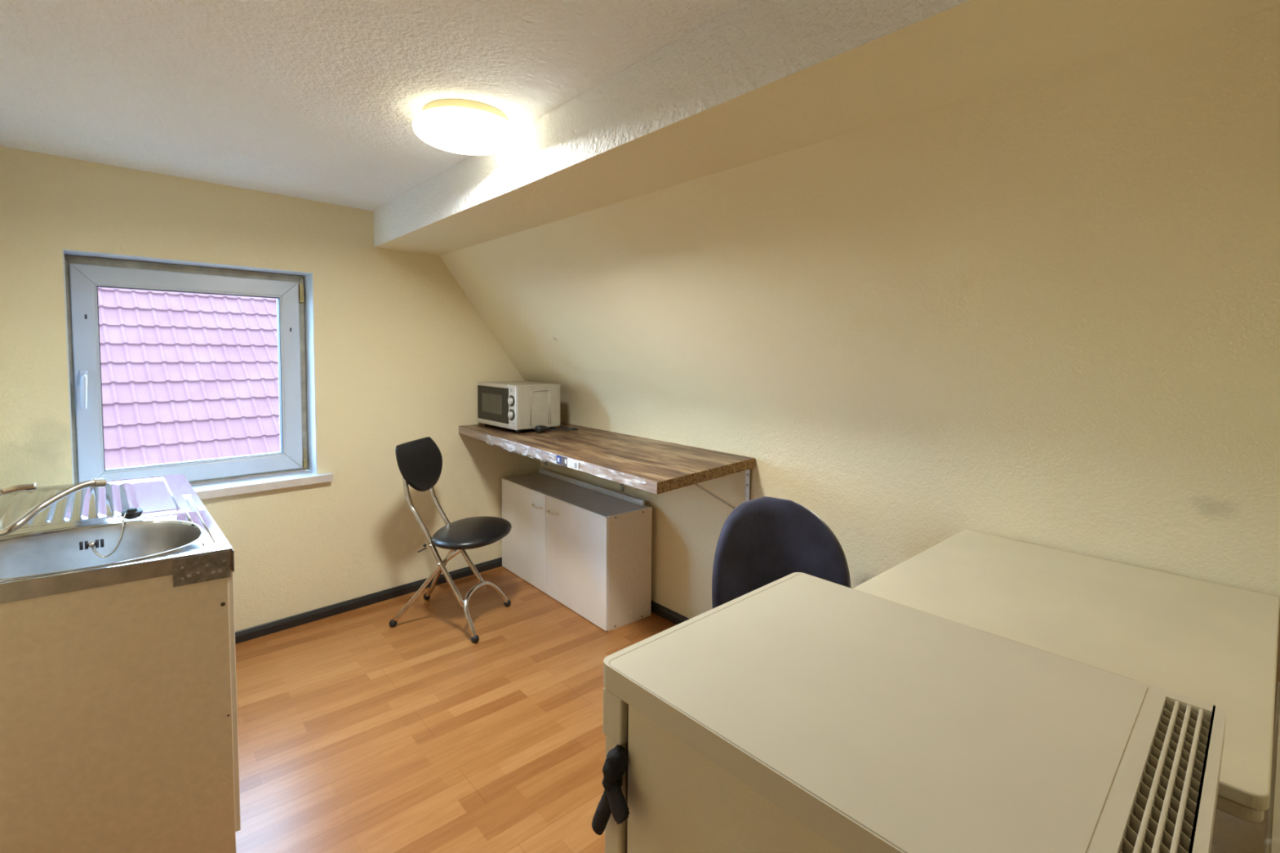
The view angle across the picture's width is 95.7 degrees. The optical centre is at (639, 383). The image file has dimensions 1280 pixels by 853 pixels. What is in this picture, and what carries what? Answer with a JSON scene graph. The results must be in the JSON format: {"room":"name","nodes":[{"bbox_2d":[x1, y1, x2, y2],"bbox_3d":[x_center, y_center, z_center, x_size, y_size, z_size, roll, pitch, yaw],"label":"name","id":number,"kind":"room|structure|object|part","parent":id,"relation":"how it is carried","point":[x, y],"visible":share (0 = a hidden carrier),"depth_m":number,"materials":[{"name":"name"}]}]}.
{"room":"attic kitchen","nodes":[
{"label":"attic kitchen","id":0,"kind":"room"},
{"bbox_2d":[0,146,540,631],"bbox_3d":[-1.585,0.113,3.013,0.190,2.224,3.100,4,4,45],"label":"wall","id":1,"kind":"structure","parent":0,"point":[402,352],"depth_m":2.86,"materials":[{"name":"paint"}]},
{"bbox_2d":[62,248,333,499],"bbox_3d":[-1.959,-0.016,2.601,0.221,1.033,0.987,4,4,45],"label":"window","id":2,"kind":"structure","parent":1,"relation":"in","point":[84,272],"depth_m":2.62,"materials":[{"name":"white paint"}]},
{"bbox_3d":[-2.252,-0.024,2.346,0.013,0.067,0.026,4,4,45],"label":"handle","id":3,"kind":"part","parent":2,"relation":"part of","materials":[{"name":"white plastic"}]},
{"bbox_3d":[-2.232,0.029,2.324,0.042,0.138,0.023,4,4,45],"label":"lever","id":4,"kind":"part","parent":2,"relation":"part of","materials":[{"name":"white plastic"}]},
{"bbox_3d":[-1.948,0.481,2.613,0.179,0.038,0.987,4,4,45],"label":"sill","id":5,"kind":"part","parent":2,"relation":"part of","materials":[{"name":"white paint"}]},
{"bbox_2d":[235,557,502,644],"bbox_3d":[-1.522,1.151,2.995,0.016,0.053,2.449,4,4,45],"label":"baseboard","id":6,"kind":"structure","parent":1,"relation":"attached to","point":[275,626],"depth_m":3.00,"materials":[{"name":"black wood"}]},
{"bbox_2d":[0,0,746,211],"bbox_3d":[0.151,-0.857,1.080,2.900,0.150,5.700,-2,4,-41],"label":"ceiling","id":7,"kind":"structure","parent":0,"point":[319,100],"depth_m":1.52,"materials":[{"name":"paint"}]},
{"bbox_2d":[412,98,517,155],"bbox_3d":[-0.537,-0.782,1.792,0.312,0.088,0.312,-2,4,-41],"label":"ceiling lamp","id":8,"kind":"object","parent":7,"relation":"attached to","point":[457,126],"visible":1,"depth_m":1.70,"materials":[{"name":"white glass"}]},
{"bbox_2d":[373,0,1279,255],"bbox_3d":[0.420,-0.721,1.258,0.388,0.236,5.400,-2,4,-41],"label":"ceiling beam","id":9,"kind":"structure","parent":7,"relation":"attached to","point":[761,79],"depth_m":1.26,"materials":[{"name":"paint"}]},
{"bbox_2d":[235,566,676,852],"bbox_3d":[0.131,1.349,1.198,2.900,0.120,5.700,-2,4,-41],"label":"floor","id":10,"kind":"structure","parent":0,"point":[357,732],"depth_m":2.08,"materials":[{"name":"laminate"}]},
{"bbox_2d":[0,474,240,852],"bbox_3d":[-1.642,0.816,1.755,0.606,0.854,1.261,-2,4,-41],"label":"sink","id":11,"kind":"object","parent":10,"relation":"on","point":[118,710],"visible":0.88,"depth_m":1.38,"materials":[{"name":"wood"}]},
{"bbox_2d":[0,478,106,537],"bbox_3d":[-1.575,0.316,1.380,0.390,0.184,0.283,1,3,1],"label":"mixer tap","id":12,"kind":"object","parent":11,"relation":"on","point":[100,482],"visible":1,"depth_m":1.36,"materials":[{"name":"silver metal"}]},
{"bbox_3d":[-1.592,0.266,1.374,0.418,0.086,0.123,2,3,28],"label":"lever","id":13,"kind":"part","parent":12,"relation":"part of","materials":[{"name":"silver metal"}]},
{"bbox_3d":[-1.413,0.491,1.460,0.484,0.154,0.416,-2,4,-41],"label":"sink bowl","id":14,"kind":"part","parent":11,"relation":"part of","materials":[{"name":"metal"}]},
{"bbox_2d":[91,506,142,557],"bbox_3d":[-1.492,0.425,1.662,0.050,0.122,0.119,1,3,10],"label":"plug","id":15,"kind":"object","parent":11,"relation":"on","point":[131,513],"visible":1,"depth_m":1.68,"materials":[{"name":"silver rubber"}]},
{"bbox_3d":[-1.493,0.431,1.638,0.035,0.112,0.082,2,3,27],"label":"ball chain","id":16,"kind":"part","parent":15,"relation":"part of","materials":[{"name":"silver metal"}]},
{"bbox_3d":[-1.101,0.452,1.458,0.120,0.066,0.103,-2,4,-41],"label":"corner plate","id":17,"kind":"part","parent":11,"relation":"part of","materials":[{"name":"silver metal"}]},
{"bbox_3d":[-1.171,0.802,1.622,0.016,0.704,0.380,-2,4,-43],"label":"door","id":18,"kind":"part","parent":11,"relation":"part of","materials":[{"name":"white wood"}]},
{"bbox_2d":[389,436,511,643],"bbox_3d":[-0.932,0.731,2.904,0.546,0.912,0.464,1,3,9],"label":"folding chair","id":19,"kind":"object","parent":10,"relation":"on","point":[420,461],"visible":1,"depth_m":2.81,"materials":[{"name":"black leather"}]},
{"bbox_3d":[-1.089,0.407,2.868,0.042,0.263,0.379,1,3,12],"label":"backrest","id":20,"kind":"part","parent":19,"relation":"part of","materials":[{"name":"black leather"}]},
{"bbox_3d":[-1.014,0.962,2.795,0.271,0.432,0.316,-2,4,-41],"label":"leg","id":21,"kind":"part","parent":19,"relation":"part of","materials":[{"name":"silver metal"}]},
{"bbox_3d":[-1.024,0.952,3.035,0.339,0.430,0.062,2,4,30],"label":"leg","id":22,"kind":"part","parent":19,"relation":"part of","materials":[{"name":"silver metal"}]},
{"bbox_3d":[-0.832,0.734,2.892,0.343,0.058,0.458,1,3,13],"label":"seat","id":23,"kind":"part","parent":19,"relation":"part of","materials":[{"name":"black leather"}]},
{"bbox_2d":[502,467,652,631],"bbox_3d":[-0.413,0.876,3.287,0.315,0.592,1.101,-2,4,-40],"label":"base cabinet","id":24,"kind":"object","parent":10,"relation":"on","point":[586,546],"visible":1,"depth_m":3.00,"materials":[{"name":"white wood"}]},
{"bbox_3d":[-0.689,0.880,3.426,0.016,0.556,0.532,-2,4,-40],"label":"door","id":25,"kind":"part","parent":24,"relation":"part of","materials":[{"name":"white wood"}]},
{"bbox_3d":[-0.585,0.692,3.263,0.030,0.010,0.106,-2,4,-40],"label":"handle","id":26,"kind":"part","parent":24,"relation":"part of","materials":[{"name":"silver metal"}]},
{"bbox_3d":[-0.476,0.700,3.133,0.030,0.010,0.106,-2,4,-40],"label":"handle","id":27,"kind":"part","parent":24,"relation":"part of","materials":[{"name":"silver metal"}]},
{"bbox_3d":[-0.405,0.616,3.290,0.284,0.014,1.084,-2,4,-40],"label":"panel","id":28,"kind":"part","parent":24,"relation":"part of","materials":[{"name":"white wood"}]},
{"bbox_3d":[-0.336,0.906,3.004,0.016,0.556,0.562,-2,4,-40],"label":"door","id":29,"kind":"part","parent":24,"relation":"part of","materials":[{"name":"white wood"}]},
{"bbox_3d":[-0.319,0.590,3.379,0.012,0.029,1.055,-2,4,-40],"label":"rail","id":30,"kind":"part","parent":24,"relation":"part of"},
{"bbox_3d":[-0.051,0.914,2.886,0.272,0.564,0.016,-2,4,-40],"label":"panel","id":31,"kind":"part","parent":24,"relation":"part of","materials":[{"name":"white wood"}]},
{"bbox_2d":[711,496,850,608],"bbox_3d":[0.505,0.834,1.858,0.524,0.848,0.498,0,3,-17],"label":"velvet chair","id":32,"kind":"object","parent":10,"relation":"on","point":[764,540],"visible":0.44,"depth_m":2.01,"materials":[{"name":"black fabric"}]},
{"bbox_2d":[591,572,1226,852],"bbox_3d":[0.332,0.861,0.811,0.554,0.901,0.628,-2,4,-42],"label":"fridge","id":33,"kind":"object","parent":10,"relation":"on","point":[798,712],"visible":1,"depth_m":0.72,"materials":[{"name":"white metal"}]},
{"bbox_3d":[0.146,0.823,1.031,0.515,0.768,0.038,-2,4,-43],"label":"door","id":34,"kind":"part","parent":33,"relation":"part of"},
{"bbox_2d":[853,529,1279,822],"bbox_3d":[0.918,0.893,1.321,0.945,0.792,0.682,-2,4,-42],"label":"table","id":35,"kind":"object","parent":10,"relation":"on","point":[1208,642],"visible":0.59,"depth_m":1.24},
{"bbox_2d":[439,4,1279,852],"bbox_3d":[0.200,0.149,2.384,1.266,2.250,3.600,-2,4,-41],"label":"wall","id":36,"kind":"structure","parent":0,"point":[1044,310],"depth_m":1.56,"materials":[{"name":"paint"}]},
{"bbox_2d":[458,422,755,494],"bbox_3d":[-0.303,0.311,2.920,0.644,0.062,1.827,-2,4,-41],"label":"countertop","id":37,"kind":"structure","parent":36,"relation":"attached to","point":[656,467],"depth_m":2.55,"materials":[{"name":"brown wood"}]},
{"bbox_2d":[477,380,577,432],"bbox_3d":[-0.656,0.126,3.328,0.361,0.259,0.557,-2,4,-41],"label":"microwave","id":38,"kind":"object","parent":37,"relation":"on","point":[517,406],"visible":1,"depth_m":3.21,"materials":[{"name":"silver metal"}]},
{"bbox_3d":[-0.838,0.114,3.294,0.007,0.194,0.363,-2,4,-41],"label":"door glass","id":39,"kind":"part","parent":38,"relation":"part of","materials":[{"name":"black glass"}]},
{"bbox_3d":[-0.833,0.117,3.297,0.018,0.240,0.369,-2,4,-41],"label":"door","id":40,"kind":"part","parent":38,"relation":"part of","materials":[{"name":"black glass"}]},
{"bbox_3d":[-0.699,0.093,3.114,0.017,0.040,0.040,-2,4,-41],"label":"knob","id":41,"kind":"part","parent":38,"relation":"part of","materials":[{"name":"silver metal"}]},
{"bbox_3d":[-0.700,0.168,3.118,0.017,0.040,0.040,-2,4,-41],"label":"knob","id":42,"kind":"part","parent":38,"relation":"part of","materials":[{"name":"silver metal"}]},
{"bbox_3d":[-0.683,0.127,3.127,0.018,0.240,0.081,-2,4,-41],"label":"control panel","id":43,"kind":"part","parent":38,"relation":"part of","materials":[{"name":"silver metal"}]},
{"bbox_3d":[-0.547,0.130,3.192,0.132,0.190,0.006,-2,4,-41],"label":"pressed panel","id":44,"kind":"part","parent":38,"relation":"part of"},
{"bbox_3d":[-0.464,0.244,3.240,0.226,0.030,0.097,-1,3,-21],"label":"power cord","id":45,"kind":"part","parent":38,"relation":"part of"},
{"bbox_2d":[620,483,623,491],"bbox_3d":[-0.247,0.463,3.059,0.400,0.270,0.027,-2,4,-41],"label":"bracket","id":46,"kind":"object","parent":36,"relation":"attached to","point":[621,484],"visible":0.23,"depth_m":3.19,"materials":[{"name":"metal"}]},
{"bbox_2d":[650,600,689,624],"bbox_3d":[0.433,1.190,2.608,0.016,0.053,3.352,-2,4,-41],"label":"baseboard","id":47,"kind":"structure","parent":36,"relation":"attached to","point":[663,611],"depth_m":2.93,"materials":[{"name":"black wood"}]},
{"bbox_2d":[694,468,751,508],"bbox_3d":[0.324,0.508,2.409,0.400,0.270,0.027,-2,4,-41],"label":"bracket","id":48,"kind":"object","parent":36,"relation":"attached to","point":[748,476],"visible":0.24,"depth_m":2.52,"materials":[{"name":"metal"}]},
{"bbox_3d":[0.470,0.503,2.537,0.012,0.270,0.027,-2,4,-41],"label":"wall leg","id":49,"kind":"part","parent":48,"relation":"part of","materials":[{"name":"metal"}]},
{"bbox_3d":[1.349,0.313,-0.235,2.900,2.224,2.040,-2,4,-41],"label":"wall","id":50,"kind":"structure","parent":0,"visible":0},
{"bbox_2d":[1263,682,1279,852],"bbox_3d":[0.984,0.930,0.891,0.640,0.726,0.051,-2,4,-41],"label":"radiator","id":51,"kind":"object","parent":50,"relation":"attached to","point":[1272,838],"visible":0.92,"depth_m":0.81,"materials":[{"name":"white metal"}]},
{"bbox_2d":[1271,709,1279,852],"bbox_3d":[0.987,0.570,0.871,0.620,0.006,0.040,-2,4,-41],"label":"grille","id":52,"kind":"object","parent":51,"relation":"attached to","point":[1275,773],"depth_m":0.82,"materials":[{"name":"white metal"}]},
{"bbox_3d":[-20.962,4.378,24.094,80.000,0.200,56.600,-2,4,-41],"label":"ground","id":53,"kind":"structure","parent":0,"visible":0},
{"bbox_2d":[97,287,305,484],"bbox_3d":[-7.907,1.008,9.726,9.353,8.404,8.200,3,4,42],"label":"tiled roof","id":54,"kind":"structure","parent":53,"relation":"on","point":[185,376],"depth_m":8.96,"materials":[{"name":"tile"}]}
]}

